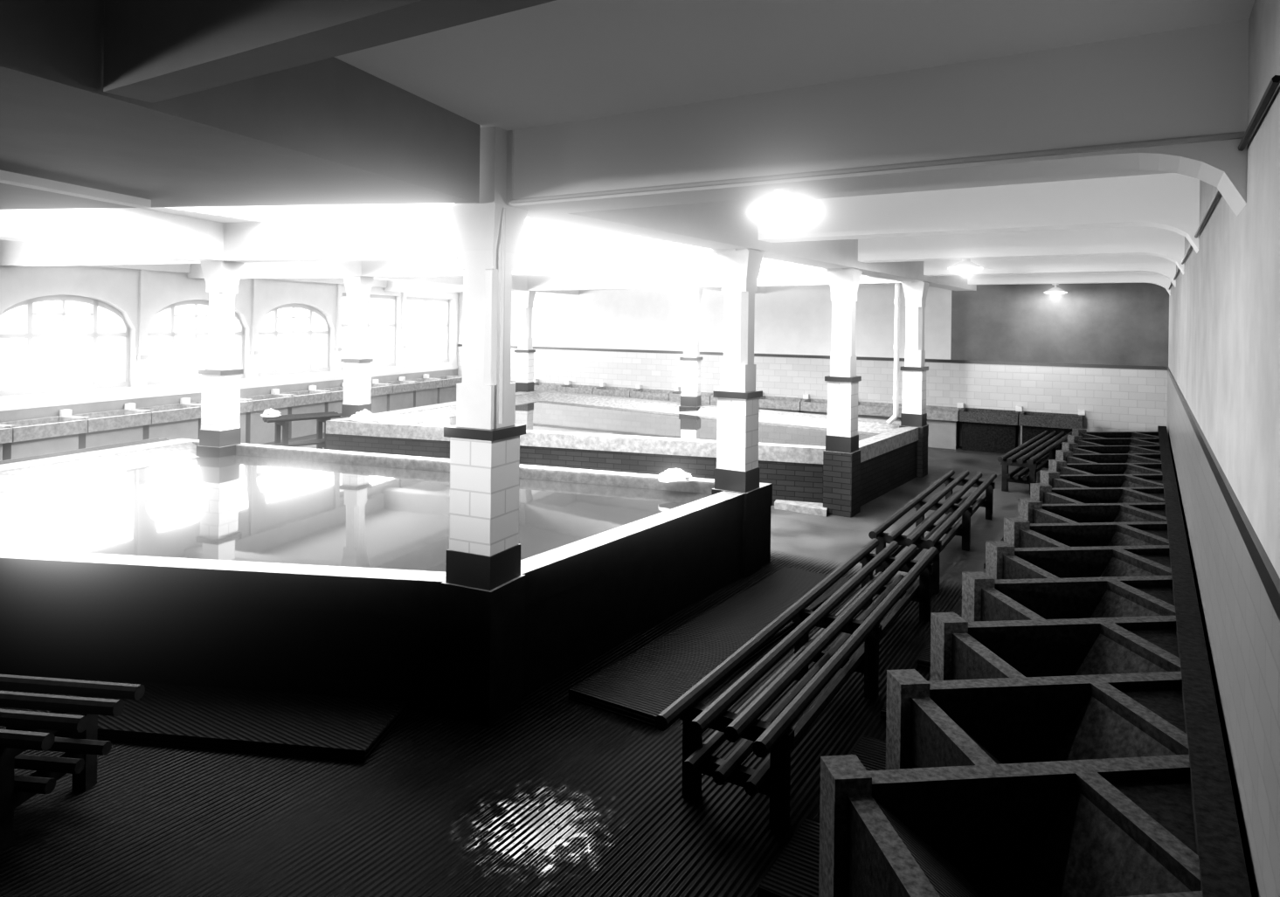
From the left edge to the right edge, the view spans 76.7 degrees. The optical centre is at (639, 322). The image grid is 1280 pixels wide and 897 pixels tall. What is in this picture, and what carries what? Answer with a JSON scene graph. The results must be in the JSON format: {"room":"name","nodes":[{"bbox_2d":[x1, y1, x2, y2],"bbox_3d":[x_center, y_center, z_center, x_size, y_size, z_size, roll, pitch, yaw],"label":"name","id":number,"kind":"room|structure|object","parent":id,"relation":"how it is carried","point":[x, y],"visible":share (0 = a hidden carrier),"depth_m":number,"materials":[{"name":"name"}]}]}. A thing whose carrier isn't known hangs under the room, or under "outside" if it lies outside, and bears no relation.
{"room":"public bathhouse","nodes":[
{"label":"public bathhouse","id":0,"kind":"room"},
{"bbox_2d":[186,263,342,278],"bbox_3d":[-6.861,-1.106,15.154,3.795,0.520,1.228,1,0,32],"label":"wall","id":1,"kind":"structure","parent":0,"point":[196,269],"depth_m":15.02,"materials":[{"name":"white paint"}]},
{"bbox_2d":[0,263,461,422],"bbox_3d":[-9.931,0.175,12.563,0.450,4.600,26.713,1,0,19],"label":"wall","id":2,"kind":"structure","parent":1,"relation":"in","point":[134,294],"depth_m":15.31,"materials":[{"name":"white paint"}]},
{"bbox_2d":[0,432,1049,896],"bbox_3d":[-7.783,2.502,14.914,35.000,0.001,35.000,1,0,32],"label":"floor","id":3,"kind":"structure","parent":0,"point":[560,796],"depth_m":4.37,"materials":[{"name":"tile"}]},
{"bbox_2d":[0,425,12,460],"bbox_3d":[-9.797,1.952,11.552,0.620,1.050,1.160,1,0,19],"label":"trough","id":4,"kind":"object","parent":3,"relation":"on","point":[5,432],"visible":0.92,"depth_m":11.95,"materials":[{"name":"stone"}]},
{"bbox_2d":[0,415,87,460],"bbox_3d":[-9.425,1.957,12.641,0.620,1.050,1.160,1,0,19],"label":"trough","id":5,"kind":"object","parent":3,"relation":"on","point":[34,437],"visible":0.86,"depth_m":12.58,"materials":[{"name":"stone"}]},
{"bbox_2d":[0,674,145,852],"bbox_3d":[-4.590,2.253,4.395,3.698,0.579,0.640,1,0,7],"label":"bench","id":6,"kind":"object","parent":3,"relation":"on","point":[78,716],"visible":1,"depth_m":4.22,"materials":[{"name":"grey wood"}]},
{"bbox_2d":[0,437,168,464],"bbox_3d":[-8.534,2.203,11.546,0.520,0.579,4.139,1,0,19],"label":"bench","id":7,"kind":"object","parent":3,"relation":"on","point":[155,439],"visible":0.18,"depth_m":12.18,"materials":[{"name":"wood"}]},
{"bbox_2d":[59,409,151,449],"bbox_3d":[-9.054,1.961,13.729,0.620,1.050,1.160,1,0,19],"label":"trough","id":8,"kind":"object","parent":3,"relation":"on","point":[110,427],"visible":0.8,"depth_m":13.65,"materials":[{"name":"stone"}]},
{"bbox_2d":[124,402,200,440],"bbox_3d":[-8.682,1.966,14.817,0.620,1.050,1.160,1,0,19],"label":"trough","id":9,"kind":"object","parent":3,"relation":"on","point":[176,421],"visible":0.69,"depth_m":14.76,"materials":[{"name":"stone"}]},
{"bbox_2d":[6,678,408,762],"bbox_3d":[-2.743,2.531,5.200,2.352,0.070,0.620,1,0,7],"label":"duckboard","id":10,"kind":"object","parent":3,"relation":"on","point":[288,724],"visible":0.67,"depth_m":5.07,"materials":[{"name":"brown wood"}]},
{"bbox_2d":[179,397,252,442],"bbox_3d":[-8.310,1.971,15.905,0.620,1.050,1.160,1,0,19],"label":"trough","id":11,"kind":"object","parent":3,"relation":"on","point":[245,405],"visible":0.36,"depth_m":16.22,"materials":[{"name":"stone"}]},
{"bbox_2d":[239,394,294,444],"bbox_3d":[-7.939,1.975,16.994,0.620,1.050,1.160,1,0,19],"label":"trough","id":12,"kind":"object","parent":3,"relation":"on","point":[259,432],"visible":0.6,"depth_m":16.78,"materials":[{"name":"stone"}]},
{"bbox_2d":[270,388,331,438],"bbox_3d":[-7.567,1.980,18.082,0.620,1.050,1.160,1,0,19],"label":"trough","id":13,"kind":"object","parent":3,"relation":"on","point":[305,401],"visible":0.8,"depth_m":17.96,"materials":[{"name":"stone"}]},
{"bbox_2d":[262,411,341,449],"bbox_3d":[-6.326,2.121,15.134,1.397,0.799,0.470,1,0,-45],"label":"bench","id":14,"kind":"object","parent":3,"relation":"on","point":[282,420],"visible":0.6,"depth_m":15.01,"materials":[{"name":"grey wood"}]},
{"bbox_2d":[261,408,281,417],"bbox_3d":[-6.721,1.626,14.755,0.319,0.155,0.358,1,0,-6],"label":"laundry","id":15,"kind":"object","parent":14,"relation":"on","point":[267,413],"visible":1,"depth_m":14.65,"materials":[{"name":"fabric"}]},
{"bbox_2d":[308,385,343,420],"bbox_3d":[-7.195,1.985,19.170,0.620,1.050,1.160,1,0,19],"label":"trough","id":16,"kind":"object","parent":3,"relation":"on","point":[335,405],"visible":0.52,"depth_m":18.82,"materials":[{"name":"stone"}]},
{"bbox_2d":[341,382,392,413],"bbox_3d":[-6.823,1.989,20.258,0.620,1.050,1.160,1,0,19],"label":"trough","id":17,"kind":"object","parent":3,"relation":"on","point":[378,391],"visible":0.39,"depth_m":20.39,"materials":[{"name":"stone"}]},
{"bbox_2d":[372,379,418,411],"bbox_3d":[-6.452,1.994,21.347,0.620,1.050,1.160,1,0,19],"label":"trough","id":18,"kind":"object","parent":3,"relation":"on","point":[401,397],"visible":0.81,"depth_m":21.25,"materials":[{"name":"stone"}]},
{"bbox_2d":[398,376,442,408],"bbox_3d":[-6.080,1.999,22.435,0.620,1.050,1.160,1,0,19],"label":"trough","id":19,"kind":"object","parent":3,"relation":"on","point":[426,394],"visible":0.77,"depth_m":22.35,"materials":[{"name":"stone"}]},
{"bbox_2d":[422,374,462,404],"bbox_3d":[-5.708,2.003,23.523,0.620,1.050,1.160,1,0,19],"label":"trough","id":20,"kind":"object","parent":3,"relation":"on","point":[446,393],"visible":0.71,"depth_m":23.38,"materials":[{"name":"stone"}]},
{"bbox_2d":[0,389,928,727],"bbox_3d":[-1.473,2.149,12.059,11.544,0.865,15.543,1,0,19],"label":"pool","id":21,"kind":"structure","parent":3,"relation":"on","point":[245,566],"depth_m":6.88,"materials":[{"name":"tile"}]},
{"bbox_2d":[198,261,243,447],"bbox_3d":[-5.717,0.158,11.053,0.390,3.020,0.390,1,0,19],"label":"column","id":22,"kind":"structure","parent":21,"relation":"on","point":[220,390],"depth_m":10.93,"materials":[{"name":"grey paint"}]},
{"bbox_2d":[340,276,373,416],"bbox_3d":[-5.073,0.166,14.538,0.390,3.020,0.390,1,0,19],"label":"column","id":23,"kind":"structure","parent":21,"relation":"on","point":[356,363],"depth_m":14.41,"materials":[{"name":"grey paint"}]},
{"bbox_2d":[349,408,376,421],"bbox_3d":[-4.774,1.576,13.945,0.432,0.185,0.420,1,0,32],"label":"laundry","id":24,"kind":"object","parent":21,"relation":"on","point":[364,415],"visible":0.97,"depth_m":13.81,"materials":[{"name":"fabric"}]},
{"bbox_2d":[373,412,395,422],"bbox_3d":[-4.342,1.597,13.806,0.336,0.152,0.352,1,0,32],"label":"laundry","id":25,"kind":"object","parent":21,"relation":"on","point":[383,418],"visible":1,"depth_m":13.71,"materials":[{"name":"fabric"}]},
{"bbox_2d":[443,126,527,590],"bbox_3d":[-1.031,0.217,5.442,0.390,3.020,0.390,1,0,25],"label":"column","id":26,"kind":"structure","parent":21,"relation":"on","point":[484,551],"depth_m":5.31,"materials":[{"name":"grey"}]},
{"bbox_2d":[498,207,505,423],"bbox_3d":[-0.899,-0.046,5.282,0.027,1.410,0.027,1,0,32],"label":"conduit","id":27,"kind":"object","parent":26,"relation":"attached to","point":[503,216],"depth_m":5.27,"materials":[{"name":"white metal"}]},
{"bbox_2d":[514,290,535,391],"bbox_3d":[-2.867,0.194,20.234,0.390,3.020,0.390,1,0,19],"label":"column","id":28,"kind":"structure","parent":21,"relation":"on","point":[524,365],"depth_m":20.10,"materials":[{"name":"grey paint"}]},
{"bbox_2d":[658,468,696,482],"bbox_3d":[0.397,1.668,8.962,0.409,0.130,0.387,1,0,32],"label":"laundry","id":29,"kind":"object","parent":21,"relation":"on","point":[674,474],"visible":1,"depth_m":8.87,"materials":[{"name":"fabric"}]},
{"bbox_2d":[679,273,703,407],"bbox_3d":[1.094,0.244,17.071,0.390,3.020,0.390,1,0,19],"label":"column","id":30,"kind":"structure","parent":21,"relation":"on","point":[690,397],"depth_m":16.93,"materials":[{"name":"grey"}]},
{"bbox_2d":[712,249,763,492],"bbox_3d":[1.046,0.243,8.561,0.390,3.020,0.390,1,0,32],"label":"column","id":31,"kind":"structure","parent":21,"relation":"on","point":[737,469],"depth_m":8.43,"materials":[{"name":"grey paint"}]},
{"bbox_2d":[824,268,862,453],"bbox_3d":[2.825,0.266,11.226,0.390,3.020,0.390,1,0,32],"label":"column","id":32,"kind":"structure","parent":21,"relation":"on","point":[841,436],"depth_m":11.10,"materials":[{"name":"grey"}]},
{"bbox_2d":[900,281,929,427],"bbox_3d":[4.818,0.291,14.176,0.390,3.020,0.390,1,0,32],"label":"column","id":33,"kind":"structure","parent":21,"relation":"on","point":[913,413],"depth_m":14.05,"materials":[{"name":"grey"}]},
{"bbox_2d":[510,379,538,382],"bbox_3d":[-3.607,2.080,23.319,1.164,0.950,0.665,1,0,32],"label":"trough","id":34,"kind":"object","parent":3,"relation":"on","point":[535,380],"visible":0.14,"depth_m":23.27,"materials":[{"name":"stone"}]},
{"bbox_2d":[533,380,570,391],"bbox_3d":[-2.611,2.092,22.746,1.164,0.950,0.665,1,0,32],"label":"trough","id":35,"kind":"object","parent":3,"relation":"on","point":[539,386],"visible":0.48,"depth_m":22.54,"materials":[{"name":"stone"}]},
{"bbox_2d":[557,382,605,394],"bbox_3d":[-1.614,2.105,22.172,1.164,0.950,0.665,1,0,32],"label":"trough","id":36,"kind":"object","parent":3,"relation":"on","point":[568,388],"visible":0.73,"depth_m":22.05,"materials":[{"name":"stone"}]},
{"bbox_2d":[592,384,642,398],"bbox_3d":[-0.617,2.117,21.599,1.164,0.950,0.665,1,0,32],"label":"trough","id":37,"kind":"object","parent":3,"relation":"on","point":[610,391],"visible":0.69,"depth_m":21.46,"materials":[{"name":"stone"}]},
{"bbox_2d":[629,387,680,401],"bbox_3d":[0.379,2.130,21.025,1.164,0.950,0.665,1,0,32],"label":"trough","id":38,"kind":"object","parent":3,"relation":"on","point":[660,395],"visible":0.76,"depth_m":20.88,"materials":[{"name":"stone"}]},
{"bbox_2d":[668,388,719,405],"bbox_3d":[1.376,2.143,20.451,1.164,0.950,0.665,1,0,32],"label":"trough","id":39,"kind":"object","parent":3,"relation":"on","point":[675,396],"visible":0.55,"depth_m":20.36,"materials":[{"name":"stone"}]},
{"bbox_2d":[568,567,849,727],"bbox_3d":[0.820,2.575,6.818,0.719,0.070,3.542,1,0,35],"label":"duckboard","id":40,"kind":"object","parent":3,"relation":"on","point":[639,687],"visible":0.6,"depth_m":6.25,"materials":[{"name":"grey wood"}]},
{"bbox_2d":[710,391,763,405],"bbox_3d":[2.373,2.155,19.878,1.164,0.950,0.665,1,0,32],"label":"trough","id":41,"kind":"object","parent":3,"relation":"on","point":[713,400],"visible":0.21,"depth_m":19.85,"materials":[{"name":"stone"}]},
{"bbox_2d":[759,394,809,413],"bbox_3d":[3.369,2.167,19.304,1.164,0.950,0.665,1,0,32],"label":"trough","id":42,"kind":"object","parent":3,"relation":"on","point":[781,404],"visible":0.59,"depth_m":19.10,"materials":[{"name":"stone"}]},
{"bbox_2d":[757,816,819,896],"bbox_3d":[0.868,2.586,3.823,0.400,0.050,0.620,1,0,32],"label":"small duckboard","id":43,"kind":"object","parent":3,"relation":"on","point":[795,873],"visible":0.5,"depth_m":3.79,"materials":[{"name":"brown wood"}]},
{"bbox_2d":[654,538,938,833],"bbox_3d":[1.399,2.328,5.797,0.641,0.580,4.126,1,0,31],"label":"bench","id":44,"kind":"object","parent":3,"relation":"on","point":[773,734],"visible":1,"depth_m":4.87,"materials":[{"name":"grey wood"}]},
{"bbox_2d":[774,499,827,517],"bbox_3d":[2.334,2.584,11.572,0.961,0.090,0.784,1,0,32],"label":"step","id":45,"kind":"structure","parent":3,"relation":"on","point":[815,508],"depth_m":11.26,"materials":[{"name":"stone"}]},
{"bbox_2d":[800,398,827,415],"bbox_3d":[4.366,2.180,18.731,1.164,0.950,0.665,1,0,32],"label":"trough","id":46,"kind":"object","parent":3,"relation":"on","point":[810,405],"visible":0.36,"depth_m":18.65,"materials":[{"name":"stone"}]},
{"bbox_2d":[851,735,885,770],"bbox_3d":[1.397,2.593,4.665,0.400,0.050,0.620,1,0,32],"label":"small duckboard","id":47,"kind":"object","parent":3,"relation":"on","point":[871,752],"visible":0.23,"depth_m":4.82,"materials":[{"name":"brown wood"}]},
{"bbox_2d":[857,401,902,421],"bbox_3d":[5.363,2.193,18.157,1.164,0.950,0.665,1,0,32],"label":"trough","id":48,"kind":"object","parent":3,"relation":"on","point":[866,410],"visible":0.16,"depth_m":17.96,"materials":[{"name":"stone"}]},
{"bbox_2d":[880,703,886,720],"bbox_3d":[1.927,2.599,5.507,0.400,0.050,0.620,1,0,32],"label":"small duckboard","id":49,"kind":"object","parent":3,"relation":"on","point":[883,711],"visible":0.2,"depth_m":5.35,"materials":[{"name":"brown wood"}]},
{"bbox_2d":[917,641,930,669],"bbox_3d":[2.456,2.606,6.349,0.400,0.050,0.620,1,0,32],"label":"small duckboard","id":50,"kind":"object","parent":3,"relation":"on","point":[923,660],"visible":0.23,"depth_m":6.20,"materials":[{"name":"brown wood"}]},
{"bbox_2d":[868,470,996,594],"bbox_3d":[3.583,2.356,9.571,0.650,0.580,4.252,1,0,31],"label":"bench","id":51,"kind":"object","parent":3,"relation":"on","point":[916,537],"visible":0.9,"depth_m":9.19,"materials":[{"name":"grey wood"}]},
{"bbox_2d":[926,402,963,449],"bbox_3d":[6.359,2.205,17.584,1.164,0.950,0.665,1,0,32],"label":"trough","id":52,"kind":"object","parent":3,"relation":"on","point":[943,421],"visible":0.49,"depth_m":17.30,"materials":[{"name":"stone"}]},
{"bbox_2d":[950,600,961,617],"bbox_3d":[2.986,2.613,7.191,0.400,0.050,0.620,1,0,32],"label":"small duckboard","id":53,"kind":"object","parent":3,"relation":"on","point":[958,608],"visible":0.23,"depth_m":7.31,"materials":[{"name":"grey wood"}]},
{"bbox_2d":[958,406,1022,454],"bbox_3d":[7.356,2.218,17.010,1.164,0.950,0.665,1,0,32],"label":"trough","id":54,"kind":"object","parent":3,"relation":"on","point":[983,430],"visible":0.88,"depth_m":16.85,"materials":[{"name":"stone"}]},
{"bbox_2d":[818,754,1200,896],"bbox_3d":[1.584,2.205,3.007,1.618,0.830,0.811,1,0,-6],"label":"basin","id":55,"kind":"object","parent":3,"relation":"on","point":[1108,827],"visible":0.99,"depth_m":3.22,"materials":[{"name":"stone"}]},
{"bbox_2d":[997,430,1072,494],"bbox_3d":[7.012,2.399,14.198,0.520,0.580,4.291,1,0,36],"label":"bench","id":56,"kind":"object","parent":3,"relation":"on","point":[1032,466],"visible":0.83,"depth_m":13.15,"materials":[{"name":"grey wood"}]},
{"bbox_2d":[885,669,1188,769],"bbox_3d":[2.114,2.212,3.849,1.618,0.830,0.811,1,0,-6],"label":"basin","id":57,"kind":"object","parent":3,"relation":"on","point":[979,722],"visible":0.36,"depth_m":4.08,"materials":[{"name":"stone"}]},
{"bbox_2d":[1018,409,1085,456],"bbox_3d":[8.353,2.230,16.437,1.164,0.950,0.665,1,0,32],"label":"trough","id":58,"kind":"object","parent":3,"relation":"on","point":[1033,423],"visible":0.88,"depth_m":16.32,"materials":[{"name":"stone"}]},
{"bbox_2d":[929,612,1180,681],"bbox_3d":[2.643,2.218,4.691,1.618,0.830,0.811,1,0,-6],"label":"basin","id":59,"kind":"object","parent":3,"relation":"on","point":[960,649],"visible":0.23,"depth_m":4.92,"materials":[{"name":"stone"}]},
{"bbox_2d":[961,571,1175,622],"bbox_3d":[3.172,2.225,5.533,1.618,0.830,0.811,1,0,-6],"label":"basin","id":60,"kind":"object","parent":3,"relation":"on","point":[985,598],"visible":0.28,"depth_m":5.77,"materials":[{"name":"stone"}]},
{"bbox_2d":[985,540,1171,579],"bbox_3d":[3.702,2.232,6.375,1.618,0.830,0.811,1,0,-6],"label":"basin","id":61,"kind":"object","parent":3,"relation":"on","point":[1003,561],"visible":0.27,"depth_m":6.61,"materials":[{"name":"stone"}]},
{"bbox_2d":[1003,517,1169,547],"bbox_3d":[4.231,2.238,7.217,1.618,0.830,0.811,1,0,-6],"label":"basin","id":62,"kind":"object","parent":3,"relation":"on","point":[1019,532],"visible":0.23,"depth_m":7.45,"materials":[{"name":"stone"}]},
{"bbox_2d":[1017,498,1166,523],"bbox_3d":[4.760,2.245,8.059,1.618,0.830,0.811,1,0,-6],"label":"basin","id":63,"kind":"object","parent":3,"relation":"on","point":[1034,511],"visible":0.32,"depth_m":8.30,"materials":[{"name":"stone"}]},
{"bbox_2d":[1030,483,1164,504],"bbox_3d":[5.290,2.252,8.901,1.618,0.830,0.811,1,0,-6],"label":"basin","id":64,"kind":"object","parent":3,"relation":"on","point":[1043,493],"visible":0.2,"depth_m":9.14,"materials":[{"name":"stone"}]},
{"bbox_2d":[1039,470,1163,488],"bbox_3d":[5.819,2.258,9.743,1.618,0.830,0.811,1,0,-6],"label":"basin","id":65,"kind":"object","parent":3,"relation":"on","point":[1054,479],"visible":0.23,"depth_m":9.99,"materials":[{"name":"stone"}]},
{"bbox_2d":[1048,459,1162,474],"bbox_3d":[6.348,2.265,10.585,1.618,0.830,0.811,1,0,-6],"label":"basin","id":66,"kind":"object","parent":3,"relation":"on","point":[1059,466],"visible":0.29,"depth_m":10.83,"materials":[{"name":"stone"}]},
{"bbox_2d":[1055,449,1161,463],"bbox_3d":[6.878,2.272,11.427,1.618,0.830,0.811,1,0,-6],"label":"basin","id":67,"kind":"object","parent":3,"relation":"on","point":[1065,455],"visible":0.21,"depth_m":11.67,"materials":[{"name":"stone"}]},
{"bbox_2d":[1061,442,1160,454],"bbox_3d":[7.407,2.278,12.268,1.618,0.830,0.811,1,0,-6],"label":"basin","id":68,"kind":"object","parent":3,"relation":"on","point":[1071,446],"visible":0.27,"depth_m":12.51,"materials":[{"name":"stone"}]},
{"bbox_2d":[1067,435,1159,445],"bbox_3d":[7.936,2.285,13.110,1.618,0.830,0.811,1,0,-6],"label":"basin","id":69,"kind":"object","parent":3,"relation":"on","point":[1075,439],"visible":0.26,"depth_m":13.35,"materials":[{"name":"stone"}]},
{"bbox_2d":[1072,428,1158,438],"bbox_3d":[8.466,2.292,13.952,1.618,0.830,0.811,1,0,-6],"label":"basin","id":70,"kind":"object","parent":3,"relation":"on","point":[1084,433],"visible":0.24,"depth_m":14.20,"materials":[{"name":"stone"}]},
{"bbox_2d":[1119,891,1202,896],"bbox_3d":[1.055,2.198,2.165,1.618,0.830,0.811,1,0,-6],"label":"basin","id":71,"kind":"object","parent":3,"relation":"on","point":[1195,894],"visible":1,"depth_m":2.60,"materials":[{"name":"stone"}]},
{"bbox_2d":[1157,425,1252,896],"bbox_3d":[4.656,2.254,7.017,0.130,0.810,18.862,1,0,32],"label":"wall ledge","id":72,"kind":"object","parent":3,"relation":"on","point":[1223,873],"visible":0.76,"depth_m":3.57,"materials":[{"name":"stone"}]},
{"bbox_2d":[141,0,1254,222],"bbox_3d":[-5.354,-1.827,10.114,21.130,1.000,27.800,1,0,32],"label":"ceiling","id":73,"kind":"structure","parent":0,"point":[557,61],"depth_m":3.70,"materials":[{"name":"white paint"}]},
{"bbox_2d":[0,170,151,207],"bbox_3d":[-3.823,-0.788,1.800,0.100,0.060,7.033,1,0,10],"label":"beam","id":74,"kind":"structure","parent":73,"relation":"attached to","point":[7,177],"depth_m":4.68,"materials":[{"name":"white paint"}]},
{"bbox_2d":[0,239,200,266],"bbox_3d":[-7.750,-1.117,11.753,4.331,0.520,0.360,1,0,19],"label":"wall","id":75,"kind":"structure","parent":73,"relation":"attached to","point":[12,253],"depth_m":11.81,"materials":[{"name":"white paint"}]},
{"bbox_2d":[0,207,362,276],"bbox_3d":[-6.198,-1.098,8.370,0.400,0.520,12.544,1,0,10],"label":"beam","id":76,"kind":"structure","parent":73,"relation":"attached to","point":[134,231],"depth_m":9.32,"materials":[{"name":"white paint"}]},
{"bbox_2d":[0,0,480,209],"bbox_3d":[-9.359,-1.128,3.504,17.983,0.500,11.754,1,0,32],"label":"ceiling beam","id":77,"kind":"structure","parent":73,"relation":"attached to","point":[330,131],"depth_m":3.84,"materials":[{"name":"white paint"}]},
{"bbox_2d":[103,0,555,103],"bbox_3d":[-0.357,-1.023,1.910,3.320,0.524,0.160,1,0,32],"label":"beam","id":78,"kind":"structure","parent":73,"relation":"attached to","point":[155,51],"depth_m":2.35,"materials":[{"name":"paint"}]},
{"bbox_2d":[384,280,515,291],"bbox_3d":[-4.772,-1.080,20.890,4.060,0.520,0.360,1,0,19],"label":"beam","id":79,"kind":"structure","parent":73,"relation":"attached to","point":[392,286],"depth_m":21.07,"materials":[{"name":"white paint"}]},
{"bbox_2d":[370,276,579,295],"bbox_3d":[-3.413,-1.063,18.785,0.400,0.520,9.109,1,0,21],"label":"beam","id":80,"kind":"structure","parent":73,"relation":"attached to","point":[519,283],"depth_m":17.06,"materials":[{"name":"white paint"}]},
{"bbox_2d":[222,212,736,262],"bbox_3d":[-2.320,-1.049,9.807,7.208,0.520,0.400,1,0,20],"label":"beam","id":81,"kind":"structure","parent":73,"relation":"attached to","point":[422,236],"depth_m":9.85,"materials":[{"name":"white paint"}]},
{"bbox_2d":[353,254,843,277],"bbox_3d":[-1.108,-1.034,12.882,8.565,0.520,0.400,1,0,23],"label":"beam","id":82,"kind":"structure","parent":73,"relation":"attached to","point":[661,264],"depth_m":12.55,"materials":[{"name":"white paint"}]},
{"bbox_2d":[527,273,687,291],"bbox_3d":[-0.871,-1.031,18.653,5.069,0.520,0.400,1,0,39],"label":"beam","id":83,"kind":"structure","parent":73,"relation":"attached to","point":[536,283],"depth_m":18.33,"materials":[{"name":"white paint"}]},
{"bbox_2d":[703,286,765,293],"bbox_3d":[2.018,-0.995,18.517,0.360,0.520,3.415,1,0,32],"label":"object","id":84,"kind":"object","parent":73,"relation":"attached to","point":[760,289],"visible":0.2,"depth_m":19.49,"materials":[{"name":"white paint"}]},
{"bbox_2d":[506,130,976,290],"bbox_3d":[3.022,-0.992,11.471,0.420,0.500,14.512,1,0,34],"label":"beams","id":85,"kind":"structure","parent":73,"relation":"attached to","point":[724,224],"depth_m":7.87,"materials":[{"name":"white paint"}]},
{"bbox_2d":[686,271,912,288],"bbox_3d":[2.972,-0.983,15.624,4.717,0.520,0.400,1,0,38],"label":"beam","id":86,"kind":"structure","parent":73,"relation":"attached to","point":[703,280],"depth_m":15.53,"materials":[{"name":"white paint"}]},
{"bbox_2d":[507,19,1249,216],"bbox_3d":[0.734,-0.887,4.614,4.347,0.768,0.440,1,0,32],"label":"beam","id":87,"kind":"structure","parent":73,"relation":"attached to","point":[1193,81],"depth_m":3.95,"materials":[{"name":"white paint"}]},
{"bbox_2d":[747,188,823,227],"bbox_3d":[0.815,-0.647,4.561,0.420,0.206,0.414,1,0,32],"label":"pendant lamp","id":88,"kind":"object","parent":87,"relation":"hanging from","point":[784,204],"visible":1,"depth_m":4.53,"materials":[{"name":"white glass"}]},
{"bbox_2d":[758,172,1199,253],"bbox_3d":[2.574,-0.924,7.774,4.598,0.648,0.340,1,0,32],"label":"beam","id":89,"kind":"structure","parent":73,"relation":"attached to","point":[1167,201],"depth_m":7.16,"materials":[{"name":"white paint"}]},
{"bbox_2d":[864,255,1176,287],"bbox_3d":[6.037,-0.880,13.283,4.598,0.648,0.340,1,0,32],"label":"beam","id":90,"kind":"structure","parent":73,"relation":"attached to","point":[1160,266],"depth_m":12.72,"materials":[{"name":"white paint"}]},
{"bbox_2d":[857,226,1184,274],"bbox_3d":[4.232,-0.903,10.411,4.598,0.648,0.340,1,0,32],"label":"beam","id":91,"kind":"structure","parent":73,"relation":"attached to","point":[1131,240],"depth_m":9.89,"materials":[{"name":"white paint"}]},
{"bbox_2d":[947,258,982,276],"bbox_3d":[4.197,-0.714,10.432,0.420,0.227,0.414,1,0,32],"label":"pendant lamp","id":92,"kind":"object","parent":91,"relation":"hanging from","point":[965,265],"visible":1,"depth_m":10.38,"materials":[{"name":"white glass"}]},
{"bbox_2d":[967,271,1170,295],"bbox_3d":[7.843,-0.858,16.155,4.598,0.648,0.340,1,0,32],"label":"beam","id":93,"kind":"structure","parent":73,"relation":"attached to","point":[1138,277],"depth_m":15.64,"materials":[{"name":"white paint"}]},
{"bbox_2d":[1044,283,1067,298],"bbox_3d":[8.185,-0.628,15.938,0.420,0.299,0.414,1,0,32],"label":"pendant lamp","id":94,"kind":"object","parent":93,"relation":"hanging from","point":[1055,291],"visible":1,"depth_m":15.87,"materials":[{"name":"white glass"}]},
{"bbox_2d":[457,283,951,407],"bbox_3d":[0.553,0.307,21.503,14.621,4.600,0.320,1,0,30],"label":"wall","id":95,"kind":"structure","parent":0,"point":[624,338],"depth_m":20.54,"materials":[{"name":"white paint"}]},
{"bbox_2d":[510,131,1245,203],"bbox_3d":[0.796,-0.780,4.300,3.887,0.027,0.027,1,0,32],"label":"ceiling beam","id":96,"kind":"structure","parent":0,"point":[1235,134],"depth_m":3.93,"materials":[{"name":"white paint"}]},
{"bbox_2d":[885,283,900,425],"bbox_3d":[4.484,0.552,14.305,0.211,2.511,0.149,1,0,32],"label":"downpipe","id":97,"kind":"object","parent":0,"point":[896,335],"depth_m":14.26,"materials":[{"name":"white metal"}]},
{"bbox_2d":[949,283,1169,451],"bbox_3d":[8.621,0.408,16.860,4.007,4.600,0.476,1,0,32],"label":"wall","id":98,"kind":"structure","parent":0,"point":[1101,349],"depth_m":16.60,"materials":[{"name":"white paint"}]},
{"bbox_2d":[1166,0,1279,896],"bbox_3d":[3.349,0.342,4.449,0.320,4.600,27.103,1,0,32],"label":"wall","id":99,"kind":"structure","parent":0,"point":[1223,418],"depth_m":3.24,"materials":[{"name":"paint"}]},
{"bbox_2d":[1168,75,1279,290],"bbox_3d":[6.047,-0.664,9.021,0.023,0.023,15.703,1,0,32],"label":"conduit","id":100,"kind":"object","parent":99,"relation":"attached to","point":[1275,81],"visible":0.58,"depth_m":2.93,"materials":[{"name":"grey metal"}]}
]}

